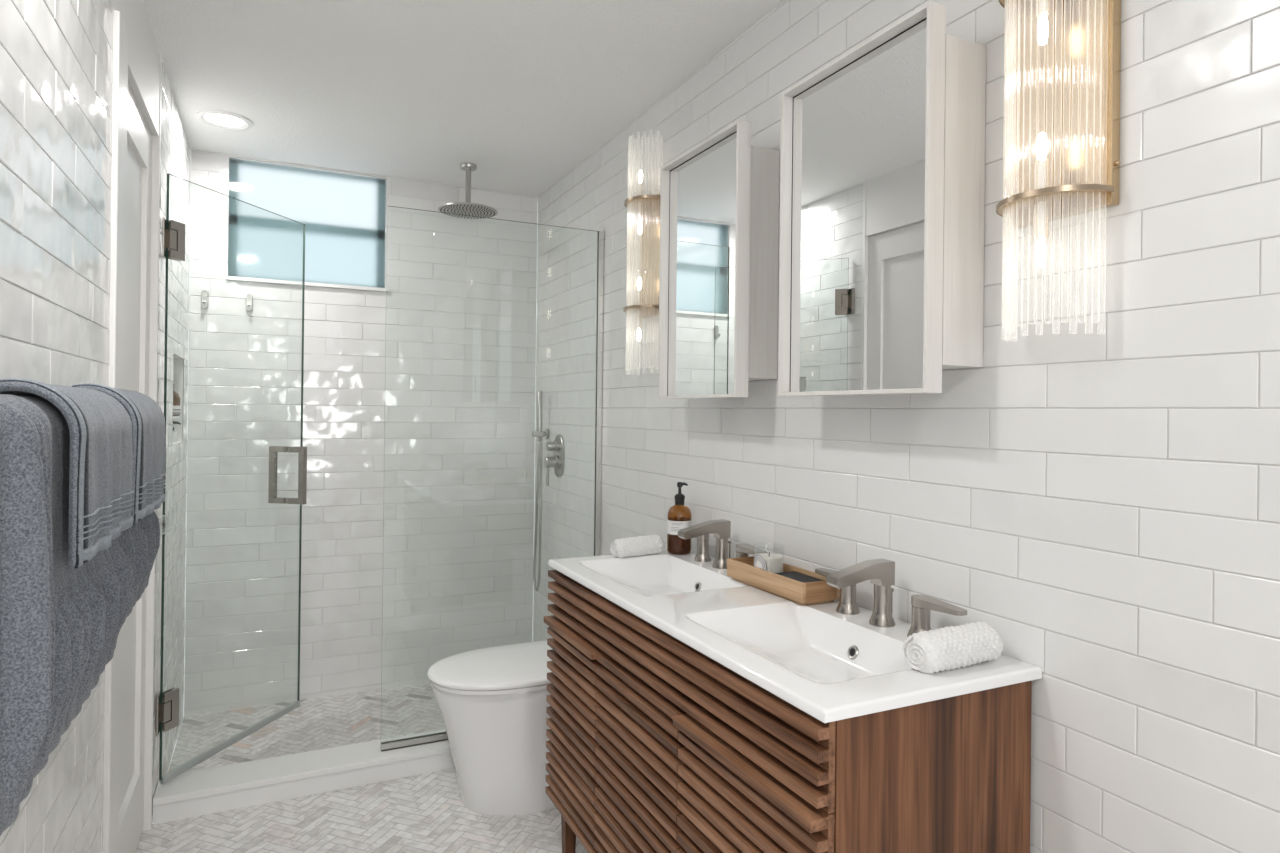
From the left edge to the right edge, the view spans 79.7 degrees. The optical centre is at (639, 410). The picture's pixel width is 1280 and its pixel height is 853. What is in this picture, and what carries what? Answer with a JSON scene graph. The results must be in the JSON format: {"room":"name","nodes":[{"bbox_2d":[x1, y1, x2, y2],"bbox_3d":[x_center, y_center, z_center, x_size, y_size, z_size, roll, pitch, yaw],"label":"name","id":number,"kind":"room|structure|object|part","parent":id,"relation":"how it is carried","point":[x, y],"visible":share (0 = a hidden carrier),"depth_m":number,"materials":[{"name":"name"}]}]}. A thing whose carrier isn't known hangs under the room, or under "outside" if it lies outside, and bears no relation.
{"room":"bathroom","nodes":[
{"label":"bathroom","id":0,"kind":"room"},
{"bbox_2d":[0,0,190,852],"bbox_3d":[-0.865,0.103,0.972,0.061,2.430,5.100,1,0,-26],"label":"wall","id":1,"kind":"structure","parent":0,"point":[56,56],"depth_m":1.46,"materials":[{"name":"white tile"}]},
{"bbox_2d":[102,10,127,852],"bbox_3d":[-1.221,0.211,1.780,0.023,2.210,0.162,1,0,-26],"label":"trim","id":2,"kind":"structure","parent":1,"relation":"attached to","point":[120,41],"depth_m":1.73,"materials":[{"name":"white wood"}]},
{"bbox_2d":[118,84,169,852],"bbox_3d":[-1.394,0.227,2.128,0.100,2.160,0.603,1,0,-26],"label":"door","id":3,"kind":"structure","parent":1,"relation":"in","point":[139,138],"depth_m":2.24,"materials":[{"name":"white wood"}]},
{"bbox_3d":[-1.430,0.184,2.122,0.014,1.838,0.421,1,0,-26],"label":"panel","id":4,"kind":"part","parent":3,"relation":"part of","materials":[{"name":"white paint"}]},
{"bbox_3d":[-1.423,0.226,2.114,0.035,2.160,0.603,1,0,-26],"label":"frame","id":5,"kind":"part","parent":3,"relation":"part of","materials":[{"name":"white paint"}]},
{"bbox_3d":[-1.484,0.354,2.367,0.053,0.062,0.059,1,0,-26],"label":"knob","id":6,"kind":"part","parent":3,"relation":"part of","materials":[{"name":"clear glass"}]},
{"bbox_2d":[172,353,183,444],"bbox_3d":[-1.830,-0.041,2.944,0.100,0.335,0.372,1,0,-26],"label":"wall niche","id":7,"kind":"object","parent":1,"relation":"attached to","point":[178,365],"visible":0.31,"depth_m":3.13,"materials":[{"name":"tile"}]},
{"bbox_2d":[173,421,180,441],"bbox_3d":[-1.863,0.085,3.047,0.057,0.083,0.052,1,0,-44],"label":"lotion bottle","id":8,"kind":"object","parent":7,"relation":"on","point":[175,433],"visible":0.26,"depth_m":3.04,"materials":[{"name":"white plastic"}]},
{"bbox_2d":[156,174,306,783],"bbox_3d":[-1.505,0.226,2.829,0.160,1.994,0.717,1,0,18],"label":"shower door","id":9,"kind":"structure","parent":1,"relation":"attached to","point":[173,232],"depth_m":2.58,"materials":[{"name":"clear glass"}]},
{"bbox_3d":[-1.420,0.262,3.090,0.159,0.230,0.023,1,0,13],"label":"handle","id":10,"kind":"part","parent":9,"relation":"part of","materials":[{"name":"silver metal"}]},
{"bbox_3d":[-0.855,0.025,1.101,0.066,0.018,1.125,1,0,-26],"label":"towel bar","id":11,"kind":"object","parent":1,"relation":"attached to","visible":0},
{"bbox_2d":[0,394,133,835],"bbox_3d":[-0.757,0.199,0.984,0.115,0.434,0.627,1,0,-26],"label":"bath towel","id":12,"kind":"object","parent":11,"relation":"hanging from","point":[61,625],"visible":0.77,"depth_m":0.77,"materials":[{"name":"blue fabric"}]},
{"bbox_2d":[0,378,133,568],"bbox_3d":[-0.779,0.074,1.023,0.134,0.222,0.360,1,0,-26],"label":"hand towel","id":13,"kind":"object","parent":12,"relation":"on","point":[100,427],"visible":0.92,"depth_m":0.97,"materials":[{"name":"fabric"}]},
{"bbox_2d":[118,511,159,623],"bbox_3d":[-0.973,0.180,1.430,0.112,0.396,0.331,1,0,-26],"label":"bath towel","id":14,"kind":"object","parent":11,"relation":"hanging from","point":[140,543],"visible":0.12,"depth_m":1.39,"materials":[{"name":"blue fabric"}]},
{"bbox_2d":[71,383,165,523],"bbox_3d":[-0.931,0.071,1.348,0.140,0.227,0.345,1,0,-26],"label":"hand towel","id":15,"kind":"object","parent":14,"relation":"on","point":[147,418],"visible":0.56,"depth_m":1.32,"materials":[{"name":"fabric"}]},
{"bbox_2d":[168,682,444,771],"bbox_3d":[-1.083,1.321,3.260,1.550,0.001,0.790,1,0,-26],"label":"floor","id":16,"kind":"structure","parent":0,"point":[356,717],"depth_m":3.21,"materials":[{"name":"stone"}]},
{"bbox_2d":[184,149,537,715],"bbox_3d":[-1.241,0.105,3.621,1.550,2.430,0.004,1,0,-26],"label":"wall","id":17,"kind":"structure","parent":0,"point":[454,397],"depth_m":3.60,"materials":[{"name":"white tile"}]},
{"bbox_2d":[201,290,208,308],"bbox_3d":[-1.869,-0.478,3.290,0.027,0.079,0.047,1,0,-26],"label":"robe hook","id":18,"kind":"object","parent":17,"relation":"attached to","point":[204,294],"visible":1,"depth_m":3.30,"materials":[{"name":"silver metal"}]},
{"bbox_2d":[246,293,252,310],"bbox_3d":[-1.716,-0.476,3.363,0.027,0.079,0.047,1,0,-26],"label":"robe hook","id":19,"kind":"object","parent":17,"relation":"attached to","point":[249,298],"visible":1,"depth_m":3.37,"materials":[{"name":"silver metal"}]},
{"bbox_2d":[226,157,388,291],"bbox_3d":[-1.519,-0.833,3.536,0.678,0.538,0.126,1,0,-26],"label":"window","id":20,"kind":"structure","parent":17,"relation":"in","point":[343,215],"depth_m":3.50,"materials":[{"name":"white glass"}]},
{"bbox_3d":[-1.502,-0.572,3.494,0.678,0.016,0.034,1,0,-26],"label":"sill","id":21,"kind":"part","parent":20,"relation":"part of","materials":[{"name":"paint"}]},
{"bbox_2d":[136,768,587,852],"bbox_3d":[0.044,1.328,0.834,1.610,0.001,4.260,1,0,-26],"label":"floor","id":22,"kind":"structure","parent":0,"point":[426,812],"depth_m":2.43,"materials":[{"name":"white stone"}]},
{"bbox_2d":[153,729,454,824],"bbox_3d":[-0.879,1.281,2.834,1.548,0.083,0.174,1,0,-26],"label":"shower curb","id":23,"kind":"object","parent":22,"relation":"on","point":[194,793],"visible":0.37,"depth_m":2.63,"materials":[{"name":"white stone"}]},
{"bbox_2d":[380,206,603,751],"bbox_3d":[-0.548,0.252,2.975,0.852,1.983,0.024,1,0,-26],"label":"screen","id":24,"kind":"object","parent":23,"relation":"on","point":[441,736],"visible":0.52,"depth_m":3.14,"materials":[{"name":"clear glass"}]},
{"bbox_2d":[427,640,556,815],"bbox_3d":[-0.371,0.983,2.697,0.735,0.690,0.416,1,0,-26],"label":"toilet","id":25,"kind":"object","parent":22,"relation":"on","point":[492,702],"visible":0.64,"depth_m":2.50,"materials":[{"name":"white ceramic"}]},
{"bbox_3d":[-0.470,0.882,2.649,0.512,0.025,0.416,1,0,-26],"label":"lid","id":26,"kind":"part","parent":25,"relation":"part of","materials":[{"name":"white plastic"}]},
{"bbox_3d":[-0.468,0.904,2.650,0.505,0.017,0.410,1,0,-26],"label":"seat","id":27,"kind":"part","parent":25,"relation":"part of","materials":[{"name":"white plastic"}]},
{"bbox_2d":[544,569,1031,852],"bbox_3d":[0.198,0.899,1.802,0.480,0.865,1.245,1,0,-26],"label":"vanity cabinet","id":28,"kind":"object","parent":22,"relation":"on","point":[655,744],"visible":0.98,"depth_m":1.34,"materials":[{"name":"brown wood"}]},
{"bbox_3d":[-0.209,1.231,2.259,0.040,0.195,0.040,1,0,-26],"label":"leg","id":29,"kind":"part","parent":28,"relation":"part of","materials":[{"name":"brown wood"}]},
{"bbox_2d":[548,549,1041,722],"bbox_3d":[0.215,0.486,1.809,0.476,0.077,1.265,1,0,-26],"label":"countertop","id":30,"kind":"structure","parent":28,"relation":"on","point":[830,665],"depth_m":1.62,"materials":[{"name":"white ceramic"}]},
{"bbox_2d":[610,534,663,557],"bbox_3d":[-0.007,0.416,2.356,0.169,0.058,0.070,1,0,-33],"label":"rolled towel","id":31,"kind":"object","parent":30,"relation":"on","point":[652,544],"visible":1,"depth_m":2.33,"materials":[{"name":"white fabric"}]},
{"bbox_2d":[667,482,691,554],"bbox_3d":[0.124,0.336,2.401,0.077,0.222,0.077,1,0,-26],"label":"soap bottle","id":32,"kind":"object","parent":30,"relation":"on","point":[679,516],"visible":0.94,"depth_m":2.37,"materials":[{"name":"orange glass"}]},
{"bbox_2d":[678,519,767,568],"bbox_3d":[0.189,0.381,2.167,0.170,0.134,0.421,1,0,-26],"label":"faucet","id":33,"kind":"object","parent":30,"relation":"on","point":[721,529],"visible":0.78,"depth_m":2.17,"materials":[{"name":"silver metal"}]},
{"bbox_3d":[0.170,0.375,2.323,0.037,0.016,0.122,1,0,-26],"label":"lever","id":34,"kind":"part","parent":33,"relation":"part of","materials":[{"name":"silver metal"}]},
{"bbox_3d":[0.188,0.416,2.284,0.051,0.064,0.051,1,0,-26],"label":"handle","id":35,"kind":"part","parent":33,"relation":"part of","materials":[{"name":"silver metal"}]},
{"bbox_3d":[0.185,0.381,2.165,0.162,0.134,0.053,1,0,-26],"label":"spout","id":36,"kind":"part","parent":33,"relation":"part of","materials":[{"name":"silver metal"}]},
{"bbox_3d":[0.258,0.412,2.204,0.011,0.073,0.011,1,0,-26],"label":"lift rod","id":37,"kind":"part","parent":33,"relation":"part of","materials":[{"name":"silver metal"}]},
{"bbox_3d":[0.280,0.416,2.092,0.051,0.064,0.051,1,0,-26],"label":"handle","id":38,"kind":"part","parent":33,"relation":"part of","materials":[{"name":"silver metal"}]},
{"bbox_3d":[0.298,0.376,2.054,0.037,0.016,0.122,1,0,-26],"label":"lever","id":39,"kind":"part","parent":33,"relation":"part of","materials":[{"name":"silver metal"}]},
{"bbox_2d":[727,556,839,604],"bbox_3d":[0.349,0.422,1.913,0.106,0.053,0.324,1,0,-26],"label":"wooden tray","id":40,"kind":"object","parent":30,"relation":"on","point":[741,569],"visible":0.85,"depth_m":1.84,"materials":[{"name":"brown wood"}]},
{"bbox_2d":[754,543,784,572],"bbox_3d":[0.327,0.389,1.947,0.079,0.093,0.078,1,0,-26],"label":"candle","id":41,"kind":"object","parent":40,"relation":"in","point":[771,562],"visible":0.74,"depth_m":1.92,"materials":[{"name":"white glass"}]},
{"bbox_2d":[776,571,823,582],"bbox_3d":[0.380,0.420,1.846,0.083,0.032,0.139,1,0,-26],"label":"soap box","id":42,"kind":"object","parent":40,"relation":"in","point":[794,575],"visible":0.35,"depth_m":1.86,"materials":[{"name":"black"}]},
{"bbox_3d":[0.362,0.404,1.864,0.028,0.001,0.048,1,0,-26],"label":"printed panel","id":43,"kind":"part","parent":42,"relation":"part of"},
{"bbox_2d":[815,559,966,636],"bbox_3d":[0.465,0.383,1.590,0.170,0.134,0.421,1,0,-26],"label":"faucet","id":44,"kind":"object","parent":30,"relation":"on","point":[880,572],"visible":0.93,"depth_m":1.59,"materials":[{"name":"silver metal"}]},
{"bbox_3d":[0.446,0.377,1.747,0.037,0.016,0.122,1,0,-26],"label":"lever","id":45,"kind":"part","parent":44,"relation":"part of","materials":[{"name":"silver metal"}]},
{"bbox_3d":[0.464,0.417,1.708,0.051,0.064,0.051,1,0,-26],"label":"handle","id":46,"kind":"part","parent":44,"relation":"part of","materials":[{"name":"silver metal"}]},
{"bbox_3d":[0.461,0.383,1.589,0.162,0.134,0.053,1,0,-26],"label":"spout","id":47,"kind":"part","parent":44,"relation":"part of","materials":[{"name":"silver metal"}]},
{"bbox_3d":[0.534,0.414,1.628,0.011,0.073,0.011,1,0,-26],"label":"lift rod","id":48,"kind":"part","parent":44,"relation":"part of","materials":[{"name":"silver metal"}]},
{"bbox_3d":[0.555,0.418,1.516,0.051,0.064,0.051,1,0,-26],"label":"handle","id":49,"kind":"part","parent":44,"relation":"part of","materials":[{"name":"silver metal"}]},
{"bbox_3d":[0.574,0.377,1.477,0.037,0.016,0.122,1,0,-26],"label":"lever","id":50,"kind":"part","parent":44,"relation":"part of","materials":[{"name":"silver metal"}]},
{"bbox_2d":[903,621,1002,673],"bbox_3d":[0.554,0.416,1.355,0.188,0.066,0.085,1,0,-26],"label":"rolled towel","id":51,"kind":"object","parent":30,"relation":"on","point":[946,648],"visible":1,"depth_m":1.32,"materials":[{"name":"white fabric"}]},
{"bbox_3d":[0.192,0.873,1.350,0.012,0.527,0.432,1,0,-26],"label":"door","id":52,"kind":"part","parent":28,"relation":"part of","materials":[{"name":"brown wood"}]},
{"bbox_3d":[0.485,0.804,1.260,0.432,0.670,0.020,1,0,-26],"label":"panel","id":53,"kind":"part","parent":28,"relation":"part of","materials":[{"name":"brown wood"}]},
{"bbox_2d":[143,0,783,196],"bbox_3d":[-0.126,-1.133,1.323,1.670,0.060,5.300,1,0,-26],"label":"ceiling","id":54,"kind":"structure","parent":0,"point":[523,92],"depth_m":2.52,"materials":[{"name":"white paint"}]},
{"bbox_2d":[196,109,252,129],"bbox_3d":[-1.594,-1.111,2.942,0.194,0.009,0.194,1,0,-26],"label":"recessed light","id":55,"kind":"object","parent":54,"relation":"in","point":[216,118],"visible":1,"depth_m":2.94,"materials":[{"name":"white plastic"}]},
{"bbox_2d":[204,114,243,126],"bbox_3d":[-1.594,-1.114,2.942,0.144,0.002,0.144,1,0,-26],"label":"diffuser","id":56,"kind":"object","parent":55,"relation":"attached to","point":[216,120],"depth_m":2.94,"materials":[{"name":"plastic"}]},
{"bbox_2d":[438,163,496,218],"bbox_3d":[-0.775,-0.998,3.457,0.262,0.213,0.262,1,0,-26],"label":"shower head","id":57,"kind":"object","parent":54,"relation":"attached to","point":[463,208],"visible":0.96,"depth_m":3.44},
{"bbox_3d":[-0.775,-1.000,3.457,0.030,0.174,0.030,1,0,-26],"label":"arm","id":58,"kind":"part","parent":57,"relation":"part of","materials":[{"name":"silver metal"}]},
{"bbox_2d":[533,0,1279,852],"bbox_3d":[0.561,0.120,1.655,0.004,2.430,5.100,1,0,-26],"label":"wall","id":59,"kind":"structure","parent":0,"point":[1108,504],"depth_m":1.30,"materials":[{"name":"white tile"}]},
{"bbox_2d":[532,391,548,590],"bbox_3d":[-0.486,0.393,3.740,0.060,0.969,0.113,1,0,23],"label":"shower","id":60,"kind":"object","parent":59,"relation":"attached to","point":[539,433],"visible":1,"depth_m":3.71,"materials":[{"name":"silver metal"}]},
{"bbox_2d":[544,434,564,485],"bbox_3d":[-0.411,0.234,3.593,0.071,0.238,0.136,1,0,-26],"label":"shower valve","id":61,"kind":"object","parent":59,"relation":"attached to","point":[556,462],"visible":1,"depth_m":3.58,"materials":[{"name":"silver metal"}]},
{"bbox_3d":[-0.432,0.308,3.583,0.015,0.088,0.013,1,0,-26],"label":"lever","id":62,"kind":"part","parent":61,"relation":"part of","materials":[{"name":"silver metal"}]},
{"bbox_3d":[-0.415,0.244,3.591,0.061,0.062,0.062,1,0,-26],"label":"knob","id":63,"kind":"part","parent":61,"relation":"part of","materials":[{"name":"silver metal"}]},
{"bbox_3d":[-0.411,0.169,3.593,0.053,0.050,0.050,1,0,-26],"label":"knob","id":64,"kind":"part","parent":61,"relation":"part of","materials":[{"name":"silver metal"}]},
{"bbox_3d":[-0.383,0.215,3.607,0.010,0.200,0.136,1,0,-26],"label":"plate","id":65,"kind":"part","parent":61,"relation":"part of","materials":[{"name":"silver metal"}]},
{"bbox_2d":[623,130,662,374],"bbox_3d":[0.004,-0.543,2.694,0.116,0.834,0.194,1,0,-26],"label":"wall sconce","id":66,"kind":"object","parent":59,"relation":"attached to","point":[647,207],"visible":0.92,"depth_m":2.69,"materials":[{"name":"glass"}]},
{"bbox_3d":[-0.042,-0.552,2.711,0.010,0.816,0.010,1,0,-26],"label":"glass rod","id":67,"kind":"part","parent":66,"relation":"part of","materials":[{"name":"glass"}]},
{"bbox_3d":[-0.042,-0.534,2.699,0.010,0.816,0.010,1,0,-26],"label":"glass rod","id":68,"kind":"part","parent":66,"relation":"part of","materials":[{"name":"glass"}]},
{"bbox_3d":[-0.041,-0.534,2.723,0.010,0.816,0.010,1,0,-26],"label":"glass rod","id":69,"kind":"part","parent":66,"relation":"part of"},
{"bbox_3d":[-0.039,-0.552,2.687,0.010,0.816,0.010,1,0,-26],"label":"glass rod","id":70,"kind":"part","parent":66,"relation":"part of","materials":[{"name":"glass"}]},
{"bbox_3d":[-0.038,-0.552,2.735,0.010,0.816,0.010,1,0,-26],"label":"glass rod","id":71,"kind":"part","parent":66,"relation":"part of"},
{"bbox_3d":[-0.035,-0.534,2.676,0.010,0.816,0.010,1,0,-26],"label":"glass rod","id":72,"kind":"part","parent":66,"relation":"part of","materials":[{"name":"glass"}]},
{"bbox_3d":[-0.034,-0.534,2.746,0.010,0.816,0.010,1,0,-26],"label":"glass rod","id":73,"kind":"part","parent":66,"relation":"part of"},
{"bbox_3d":[-0.028,-0.552,2.665,0.010,0.816,0.010,1,0,-26],"label":"glass rod","id":74,"kind":"part","parent":66,"relation":"part of","materials":[{"name":"glass"}]},
{"bbox_3d":[-0.027,-0.552,2.757,0.010,0.816,0.010,1,0,-26],"label":"glass rod","id":75,"kind":"part","parent":66,"relation":"part of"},
{"bbox_3d":[-0.021,-0.534,2.656,0.010,0.816,0.010,1,0,-26],"label":"glass rod","id":76,"kind":"part","parent":66,"relation":"part of","materials":[{"name":"glass"}]},
{"bbox_3d":[-0.011,-0.552,2.774,0.010,0.816,0.010,1,0,-26],"label":"glass rod","id":77,"kind":"part","parent":66,"relation":"part of","materials":[{"name":"glass"}]},
{"bbox_3d":[-0.004,-0.265,2.691,0.017,0.048,0.017,1,0,-26],"label":"bulb","id":78,"kind":"part","parent":66,"relation":"part of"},
{"bbox_2d":[636,290,641,304],"bbox_3d":[-0.003,-0.389,2.692,0.020,0.060,0.020,1,0,-26],"label":"bulb socket","id":79,"kind":"object","parent":66,"relation":"attached to","point":[638,291],"depth_m":2.68,"materials":[{"name":"white"}]},
{"bbox_3d":[-0.002,-0.534,2.641,0.010,0.816,0.010,1,0,-26],"label":"glass rod","id":80,"kind":"part","parent":66,"relation":"part of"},
{"bbox_2d":[638,183,640,195],"bbox_3d":[0.002,-0.764,2.692,0.020,0.060,0.020,1,0,-26],"label":"bulb socket","id":81,"kind":"object","parent":66,"relation":"attached to","point":[639,184],"depth_m":2.68,"materials":[{"name":"white"}]},
{"bbox_2d":[637,310,641,326],"bbox_3d":[-0.004,-0.321,2.691,0.020,0.060,0.020,1,0,-26],"label":"bulb socket","id":82,"kind":"object","parent":66,"relation":"attached to","point":[639,321],"depth_m":2.68,"materials":[{"name":"white"}]},
{"bbox_3d":[-0.002,-0.445,2.692,0.017,0.048,0.017,1,0,-26],"label":"bulb","id":83,"kind":"part","parent":66,"relation":"part of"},
{"bbox_2d":[637,203,642,220],"bbox_3d":[0.001,-0.696,2.692,0.020,0.060,0.020,1,0,-26],"label":"bulb socket","id":84,"kind":"object","parent":66,"relation":"attached to","point":[639,217],"depth_m":2.68,"materials":[{"name":"white"}]},
{"bbox_3d":[0.000,-0.640,2.692,0.017,0.048,0.017,1,0,-26],"label":"bulb","id":85,"kind":"part","parent":66,"relation":"part of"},
{"bbox_3d":[0.002,-0.820,2.693,0.017,0.048,0.017,1,0,-26],"label":"bulb","id":86,"kind":"part","parent":66,"relation":"part of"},
{"bbox_3d":[-0.007,-0.355,2.690,0.094,0.008,0.188,1,0,-26],"label":"rim plate","id":87,"kind":"part","parent":66,"relation":"part of","materials":[{"name":"gold metal"}]},
{"bbox_3d":[-0.003,-0.730,2.691,0.094,0.008,0.188,1,0,-26],"label":"rim plate","id":88,"kind":"part","parent":66,"relation":"part of","materials":[{"name":"gold metal"}]},
{"bbox_3d":[0.009,-0.552,2.636,0.010,0.816,0.010,1,0,-26],"label":"glass rod","id":89,"kind":"part","parent":66,"relation":"part of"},
{"bbox_3d":[0.021,-0.534,2.632,0.010,0.816,0.010,1,0,-26],"label":"glass rod","id":90,"kind":"part","parent":66,"relation":"part of","materials":[{"name":"glass"}]},
{"bbox_3d":[0.033,-0.552,2.631,0.010,0.816,0.010,1,0,-26],"label":"glass rod","id":91,"kind":"part","parent":66,"relation":"part of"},
{"bbox_3d":[0.045,-0.533,2.631,0.010,0.816,0.010,1,0,-26],"label":"glass rod","id":92,"kind":"part","parent":66,"relation":"part of","materials":[{"name":"glass"}]},
{"bbox_3d":[0.057,-0.551,2.633,0.010,0.816,0.010,1,0,-26],"label":"glass rod","id":93,"kind":"part","parent":66,"relation":"part of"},
{"bbox_3d":[0.068,-0.533,2.636,0.010,0.816,0.010,1,0,-26],"label":"glass rod","id":94,"kind":"part","parent":66,"relation":"part of","materials":[{"name":"glass"}]},
{"bbox_2d":[658,119,779,398],"bbox_3d":[0.221,-0.390,2.198,0.148,0.714,0.439,1,0,-26],"label":"upper cabinet","id":95,"kind":"object","parent":59,"relation":"attached to","point":[718,276],"visible":1,"depth_m":2.10,"materials":[{"name":"white"}]},
{"bbox_2d":[668,132,736,395],"bbox_3d":[0.182,-0.391,2.179,0.005,0.695,0.420,1,0,-26],"label":"mirror","id":96,"kind":"object","parent":95,"relation":"attached to","point":[702,185],"depth_m":2.18,"materials":[{"name":"white mirror"}]},
{"bbox_2d":[778,1,985,395],"bbox_3d":[0.493,-0.388,1.631,0.148,0.714,0.454,1,0,-26],"label":"upper cabinet","id":97,"kind":"object","parent":59,"relation":"attached to","point":[881,253],"visible":1,"depth_m":1.53,"materials":[{"name":"white"}]},
{"bbox_2d":[790,19,926,391],"bbox_3d":[0.454,-0.389,1.612,0.005,0.695,0.435,1,0,-26],"label":"mirror","id":98,"kind":"object","parent":97,"relation":"attached to","point":[857,130],"depth_m":1.59,"materials":[{"name":"white mirror"}]},
{"bbox_2d":[996,0,1120,341],"bbox_3d":[0.678,-0.539,1.285,0.116,0.834,0.194,1,0,-26],"label":"wall sconce","id":99,"kind":"object","parent":59,"relation":"attached to","point":[1066,82],"visible":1,"depth_m":1.28,"materials":[{"name":"gold metal"}]},
{"bbox_3d":[0.640,-0.530,1.337,0.010,0.816,0.010,1,0,-26],"label":"glass rod","id":100,"kind":"part","parent":99,"relation":"part of","materials":[{"name":"glass"}]},
{"bbox_3d":[0.647,-0.548,1.348,0.010,0.816,0.010,1,0,-26],"label":"glass rod","id":101,"kind":"part","parent":99,"relation":"part of","materials":[{"name":"glass"}]},
{"bbox_3d":[0.636,-0.548,1.326,0.010,0.816,0.010,1,0,-26],"label":"glass rod","id":102,"kind":"part","parent":99,"relation":"part of","materials":[{"name":"glass"}]},
{"bbox_3d":[0.633,-0.530,1.314,0.010,0.816,0.010,1,0,-26],"label":"glass rod","id":103,"kind":"part","parent":99,"relation":"part of","materials":[{"name":"glass"}]},
{"bbox_3d":[0.654,-0.530,1.357,0.010,0.816,0.010,1,0,-26],"label":"glass rod","id":104,"kind":"part","parent":99,"relation":"part of","materials":[{"name":"glass"}]},
{"bbox_3d":[0.632,-0.548,1.302,0.010,0.816,0.010,1,0,-26],"label":"glass rod","id":105,"kind":"part","parent":99,"relation":"part of","materials":[{"name":"glass"}]},
{"bbox_3d":[0.664,-0.548,1.365,0.010,0.816,0.010,1,0,-26],"label":"glass rod","id":106,"kind":"part","parent":99,"relation":"part of","materials":[{"name":"glass"}]},
{"bbox_3d":[0.633,-0.530,1.290,0.010,0.816,0.010,1,0,-26],"label":"glass rod","id":107,"kind":"part","parent":99,"relation":"part of","materials":[{"name":"glass"}]},
{"bbox_3d":[0.672,-0.726,1.282,0.094,0.008,0.188,1,0,-26],"label":"rim plate","id":108,"kind":"part","parent":99,"relation":"part of","materials":[{"name":"gold metal"}]},
{"bbox_3d":[0.674,-0.529,1.372,0.010,0.816,0.010,1,0,-26],"label":"glass rod","id":109,"kind":"part","parent":99,"relation":"part of","materials":[{"name":"glass"}]},
{"bbox_3d":[0.636,-0.548,1.278,0.010,0.816,0.010,1,0,-26],"label":"glass rod","id":110,"kind":"part","parent":99,"relation":"part of","materials":[{"name":"glass"}]},
{"bbox_3d":[0.640,-0.530,1.267,0.010,0.816,0.010,1,0,-26],"label":"glass rod","id":111,"kind":"part","parent":99,"relation":"part of","materials":[{"name":"glass"}]},
{"bbox_3d":[0.646,-0.548,1.256,0.010,0.816,0.010,1,0,-26],"label":"glass rod","id":112,"kind":"part","parent":99,"relation":"part of","materials":[{"name":"glass"}]},
{"bbox_2d":[1035,160,1045,188],"bbox_3d":[0.671,-0.385,1.282,0.020,0.060,0.020,1,0,-26],"label":"bulb socket","id":113,"kind":"object","parent":99,"relation":"attached to","point":[1040,168],"depth_m":1.27,"materials":[{"name":"white"}]},
{"bbox_2d":[1034,201,1046,239],"bbox_3d":[0.671,-0.317,1.282,0.020,0.060,0.020,1,0,-26],"label":"bulb socket","id":114,"kind":"object","parent":99,"relation":"attached to","point":[1040,207],"depth_m":1.27,"materials":[{"name":"white"}]},
{"bbox_3d":[0.670,-0.261,1.282,0.017,0.048,0.017,1,0,-26],"label":"bulb","id":115,"kind":"part","parent":99,"relation":"part of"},
{"bbox_3d":[0.653,-0.530,1.247,0.010,0.816,0.010,1,0,-26],"label":"glass rod","id":116,"kind":"part","parent":99,"relation":"part of","materials":[{"name":"glass"}]},
{"bbox_3d":[0.672,-0.441,1.283,0.017,0.048,0.017,1,0,-26],"label":"bulb","id":117,"kind":"part","parent":99,"relation":"part of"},
{"bbox_2d":[1036,0,1049,17],"bbox_3d":[0.675,-0.692,1.283,0.020,0.060,0.020,1,0,-26],"label":"light bulb","id":118,"kind":"object","parent":99,"relation":"attached to","point":[1042,6],"depth_m":1.28,"materials":[{"name":"white"}]},
{"bbox_3d":[0.674,-0.636,1.283,0.017,0.048,0.017,1,0,-26],"label":"bulb","id":119,"kind":"part","parent":99,"relation":"part of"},
{"bbox_3d":[0.662,-0.548,1.239,0.010,0.816,0.010,1,0,-26],"label":"glass rod","id":120,"kind":"part","parent":99,"relation":"part of","materials":[{"name":"glass"}]},
{"bbox_3d":[0.667,-0.351,1.281,0.094,0.008,0.188,1,0,-26],"label":"rim plate","id":121,"kind":"part","parent":99,"relation":"part of","materials":[{"name":"gold metal"}]},
{"bbox_3d":[0.672,-0.530,1.232,0.010,0.816,0.010,1,0,-26],"label":"glass rod","id":122,"kind":"part","parent":99,"relation":"part of","materials":[{"name":"glass"}]},
{"bbox_3d":[0.683,-0.548,1.227,0.010,0.816,0.010,1,0,-26],"label":"glass rod","id":123,"kind":"part","parent":99,"relation":"part of","materials":[{"name":"glass"}]},
{"bbox_3d":[0.695,-0.530,1.223,0.010,0.816,0.010,1,0,-26],"label":"glass rod","id":124,"kind":"part","parent":99,"relation":"part of","materials":[{"name":"glass"}]},
{"bbox_3d":[0.707,-0.547,1.222,0.010,0.816,0.010,1,0,-26],"label":"glass rod","id":125,"kind":"part","parent":99,"relation":"part of","materials":[{"name":"glass"}]},
{"bbox_3d":[0.719,-0.529,1.222,0.010,0.816,0.010,1,0,-26],"label":"glass rod","id":126,"kind":"part","parent":99,"relation":"part of","materials":[{"name":"glass"}]},
{"bbox_3d":[0.731,-0.547,1.224,0.010,0.816,0.010,1,0,-26],"label":"glass rod","id":127,"kind":"part","parent":99,"relation":"part of","materials":[{"name":"glass"}]},
{"bbox_3d":[0.743,-0.529,1.228,0.010,0.816,0.010,1,0,-26],"label":"glass rod","id":128,"kind":"part","parent":99,"relation":"part of","materials":[{"name":"glass"}]},
{"bbox_3d":[-1.832,0.027,2.944,0.095,0.008,0.371,1,0,-26],"label":"glass shelf","id":129,"kind":"object","parent":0,"visible":0},
{"bbox_2d":[173,384,180,415],"bbox_3d":[-1.865,-0.059,3.037,0.078,0.162,0.078,1,0,-26],"label":"shampoo bottle","id":130,"kind":"object","parent":129,"relation":"on","point":[176,398],"visible":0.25,"depth_m":3.03,"materials":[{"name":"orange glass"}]}
]}

